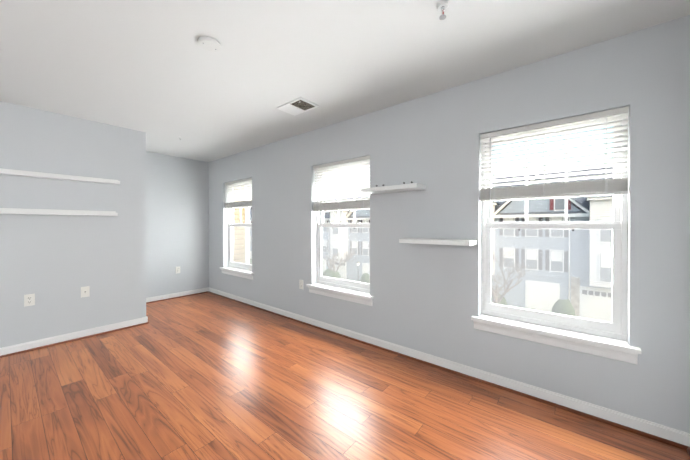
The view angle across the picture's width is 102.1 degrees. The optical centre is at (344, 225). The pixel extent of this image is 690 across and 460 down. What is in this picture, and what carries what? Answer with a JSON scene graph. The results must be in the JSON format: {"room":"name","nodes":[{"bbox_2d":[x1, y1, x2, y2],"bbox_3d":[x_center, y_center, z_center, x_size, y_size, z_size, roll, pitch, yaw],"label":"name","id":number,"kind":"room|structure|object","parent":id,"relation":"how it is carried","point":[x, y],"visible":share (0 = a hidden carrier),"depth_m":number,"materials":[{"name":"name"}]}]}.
{"room":"empty living room","nodes":[
{"label":"empty living room","id":0,"kind":"room"},
{"bbox_2d":[0,101,145,347],"bbox_3d":[-4.415,0.032,2.242,1.232,2.440,4.410,0,0,39],"label":"wall","id":1,"kind":"structure","parent":0,"point":[54,264],"depth_m":3.01,"materials":[{"name":"grey paint"}]},
{"bbox_2d":[24,294,34,306],"bbox_3d":[-3.164,0.744,2.795,0.009,0.116,0.072,0,0,39],"label":"outlet","id":2,"kind":"object","parent":1,"relation":"attached to","point":[29,299],"visible":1,"depth_m":2.79,"materials":[{"name":"white plastic"}]},
{"bbox_2d":[0,208,117,215],"bbox_3d":[-3.316,-0.143,2.535,0.100,0.056,1.954,0,0,39],"label":"shelf ledge","id":3,"kind":"object","parent":1,"relation":"attached to","point":[50,212],"visible":1,"depth_m":2.88,"materials":[{"name":"white wood"}]},
{"bbox_2d":[0,168,119,184],"bbox_3d":[-2.980,-0.519,2.945,0.100,0.056,0.940,0,0,39],"label":"shelf ledge","id":4,"kind":"object","parent":1,"relation":"attached to","point":[51,176],"visible":1,"depth_m":2.89,"materials":[{"name":"white wood"}]},
{"bbox_2d":[0,316,147,355],"bbox_3d":[-3.888,1.209,1.910,0.016,0.088,4.293,0,0,39],"label":"baseboard","id":5,"kind":"structure","parent":1,"relation":"attached to","point":[60,338],"depth_m":3.01,"materials":[{"name":"white"}]},
{"bbox_2d":[0,322,148,357],"bbox_3d":[-3.870,1.245,1.909,0.022,0.017,4.290,0,0,39],"label":"trim","id":6,"kind":"structure","parent":1,"relation":"attached to","point":[58,343],"depth_m":3.00,"materials":[{"name":"brown wood"}]},
{"bbox_2d":[81,286,89,297],"bbox_3d":[-2.903,0.737,3.114,0.010,0.116,0.072,0,0,39],"label":"wall jack","id":7,"kind":"object","parent":1,"relation":"attached to","point":[85,291],"visible":1,"depth_m":3.12,"materials":[{"name":"white plastic"}]},
{"bbox_2d":[146,151,208,297],"bbox_3d":[-3.031,0.023,4.792,0.150,2.440,1.290,0,0,39],"label":"wall","id":8,"kind":"structure","parent":0,"point":[177,211],"depth_m":4.82,"materials":[{"name":"grey paint"}]},
{"bbox_2d":[146,287,207,301],"bbox_3d":[-2.975,1.199,4.737,0.013,0.088,1.270,0,0,39],"label":"baseboard","id":9,"kind":"structure","parent":8,"relation":"attached to","point":[155,298],"depth_m":4.81,"materials":[{"name":"white wood"}]},
{"bbox_2d":[146,291,207,303],"bbox_3d":[-2.965,1.235,4.727,0.020,0.017,1.240,0,0,39],"label":"trim","id":10,"kind":"structure","parent":8,"relation":"attached to","point":[206,291],"depth_m":4.78,"materials":[{"name":"brown wood"}]},
{"bbox_2d":[0,292,689,459],"bbox_3d":[-2.020,1.280,1.228,6.330,0.050,5.860,0,0,39],"label":"floor","id":11,"kind":"structure","parent":0,"point":[206,376],"depth_m":1.96,"materials":[{"name":"laminate"}]},
{"bbox_2d":[0,0,689,161],"bbox_3d":[-2.020,-1.234,1.219,6.330,0.100,5.860,0,0,39],"label":"ceiling","id":12,"kind":"structure","parent":0,"point":[158,74],"depth_m":1.92,"materials":[{"name":"white paint"}]},
{"bbox_2d":[198,36,220,51],"bbox_3d":[-0.878,-1.175,1.808,0.132,0.023,0.132,0,0,39],"label":"smoke detector","id":13,"kind":"object","parent":12,"relation":"attached to","point":[211,44],"visible":1,"depth_m":1.79,"materials":[{"name":"white plastic"}]},
{"bbox_2d":[276,97,318,115],"bbox_3d":[-0.475,-1.183,2.785,0.365,0.014,0.240,0,0,39],"label":"ceiling vent","id":14,"kind":"object","parent":12,"relation":"in","point":[300,105],"visible":1,"depth_m":2.77,"materials":[{"name":"white metal"}]},
{"bbox_2d":[436,0,448,19],"bbox_3d":[0.524,-1.153,1.497,0.066,0.066,0.066,0,0,39],"label":"sprinkler head","id":15,"kind":"object","parent":12,"relation":"attached to","point":[442,6],"visible":1,"depth_m":1.49},
{"bbox_2d":[209,15,689,432],"bbox_3d":[-0.257,0.028,3.463,6.130,2.440,0.160,0,0,39],"label":"wall","id":16,"kind":"structure","parent":0,"point":[426,298],"depth_m":2.30,"materials":[{"name":"grey paint"}]},
{"bbox_2d":[220,267,253,279],"bbox_3d":[-1.778,0.780,4.630,0.980,0.103,0.136,0,0,39],"label":"window sill","id":17,"kind":"structure","parent":16,"relation":"attached to","point":[242,273],"depth_m":4.55,"materials":[{"name":"white wood"}]},
{"bbox_2d":[228,183,251,270],"bbox_3d":[-1.710,-0.014,4.710,0.890,1.485,0.090,0,0,39],"label":"window","id":18,"kind":"structure","parent":16,"relation":"in","point":[235,264],"depth_m":4.81,"materials":[{"name":"white plastic"}]},
{"bbox_2d":[225,178,251,215],"bbox_3d":[-1.766,-0.380,4.641,0.878,0.747,0.060,0,0,39],"label":"window blind","id":19,"kind":"object","parent":18,"relation":"attached to","point":[239,203],"visible":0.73,"depth_m":4.64,"materials":[{"name":"white plastic"}]},
{"bbox_2d":[299,280,302,288],"bbox_3d":[-0.566,0.759,3.610,0.072,0.116,0.009,0,0,39],"label":"outlet","id":20,"kind":"object","parent":16,"relation":"attached to","point":[300,284],"visible":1,"depth_m":3.61,"materials":[{"name":"white plastic"}]},
{"bbox_2d":[306,283,372,305],"bbox_3d":[-0.066,0.785,3.232,0.971,0.103,0.136,0,0,39],"label":"window sill","id":21,"kind":"structure","parent":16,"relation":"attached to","point":[360,297],"depth_m":3.17,"materials":[{"name":"white wood"}]},
{"bbox_2d":[317,163,369,292],"bbox_3d":[0.002,-0.009,3.312,0.881,1.485,0.090,0,0,39],"label":"window","id":22,"kind":"structure","parent":16,"relation":"in","point":[362,286],"depth_m":3.35,"materials":[{"name":"white plastic"}]},
{"bbox_2d":[313,156,369,234],"bbox_3d":[-0.054,-0.315,3.243,0.869,0.867,0.060,0,0,39],"label":"window blind","id":23,"kind":"object","parent":22,"relation":"attached to","point":[349,204],"visible":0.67,"depth_m":3.22,"materials":[{"name":"white plastic"}]},
{"bbox_2d":[360,183,425,193],"bbox_3d":[0.446,-0.350,2.655,0.595,0.038,0.200,0,0,39],"label":"shelf","id":24,"kind":"object","parent":16,"relation":"attached to","point":[397,188],"visible":1,"depth_m":2.57,"materials":[{"name":"white wood"}]},
{"bbox_2d":[399,238,476,245],"bbox_3d":[0.779,0.134,2.385,0.599,0.036,0.200,0,0,39],"label":"shelf","id":25,"kind":"object","parent":16,"relation":"attached to","point":[441,241],"visible":1,"depth_m":2.29,"materials":[{"name":"white wood"}]},
{"bbox_2d":[208,287,687,445],"bbox_3d":[-0.312,1.204,3.399,5.830,0.088,0.016,0,0,39],"label":"baseboard","id":26,"kind":"structure","parent":16,"relation":"attached to","point":[660,430],"depth_m":2.12,"materials":[{"name":"white wood"}]},
{"bbox_2d":[208,291,688,448],"bbox_3d":[-0.321,1.240,3.388,5.830,0.017,0.017,0,0,39],"label":"trim","id":27,"kind":"structure","parent":16,"relation":"attached to","point":[654,437],"depth_m":2.12,"materials":[{"name":"brown wood"}]},
{"bbox_2d":[481,118,627,340],"bbox_3d":[1.501,-0.005,2.089,0.865,1.485,0.090,0,0,39],"label":"window","id":28,"kind":"structure","parent":16,"relation":"in","point":[615,327],"depth_m":2.00,"materials":[{"name":"white plastic"}]},
{"bbox_2d":[480,107,627,237],"bbox_3d":[1.445,-0.323,2.019,0.853,0.842,0.060,0,0,39],"label":"window blind","id":29,"kind":"object","parent":28,"relation":"attached to","point":[617,186],"visible":0.96,"depth_m":1.97,"materials":[{"name":"white plastic"}]},
{"bbox_2d":[471,314,640,363],"bbox_3d":[1.433,0.789,2.009,0.955,0.103,0.136,0,0,39],"label":"window sill","id":30,"kind":"structure","parent":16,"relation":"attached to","point":[614,349],"depth_m":1.92,"materials":[{"name":"white wood"}]},
{"bbox_2d":[684,446,689,455],"bbox_3d":[0.161,1.253,-0.607,0.030,0.017,5.550,0,0,39],"label":"trim","id":31,"kind":"structure","parent":16,"relation":"attached to","point":[685,447],"depth_m":1.55,"materials":[{"name":"brown wood"}]},
{"label":"outside","id":32,"kind":"structure","parent":0,"visible":0},
{"bbox_2d":[323,279,624,340],"bbox_3d":[-0.087,6.696,38.616,170.000,0.360,53.200,0,0,39],"label":"street","id":33,"kind":"structure","parent":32,"point":[538,324],"depth_m":18.87,"materials":[{"name":"grey asphalt"}]},
{"bbox_2d":[232,185,249,270],"bbox_3d":[-3.689,1.991,6.891,3.525,9.390,0.780,0,0,39],"label":"bump-out","id":34,"kind":"object","parent":33,"relation":"on","point":[243,220],"depth_m":5.95,"materials":[{"name":"beige"}]},
{"bbox_2d":[323,248,356,286],"bbox_3d":[-0.527,4.520,31.253,5.071,4.194,4.366,0,0,39],"label":"tree","id":35,"kind":"object","parent":33,"relation":"on","point":[330,260],"depth_m":30.80,"materials":[{"name":"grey plant"}]},
{"bbox_2d":[250,259,574,315],"bbox_3d":[-6.207,5.800,34.972,134.251,2.155,1.984,0,0,39],"label":"hedges","id":36,"kind":"object","parent":33,"relation":"on","point":[566,301],"depth_m":18.66,"materials":[{"name":"plant"}]},
{"bbox_2d":[250,167,612,321],"bbox_3d":[0.483,0.720,40.163,136.200,11.700,12.750,0,0,39],"label":"townhouses","id":37,"kind":"structure","parent":33,"relation":"on","point":[602,202],"depth_m":21.63,"materials":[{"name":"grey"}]},
{"bbox_2d":[491,246,531,317],"bbox_3d":[9.596,3.954,18.880,5.007,5.415,4.469,0,0,39],"label":"tree","id":38,"kind":"object","parent":33,"relation":"on","point":[505,280],"depth_m":18.15,"materials":[{"name":"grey plant"}]}
]}

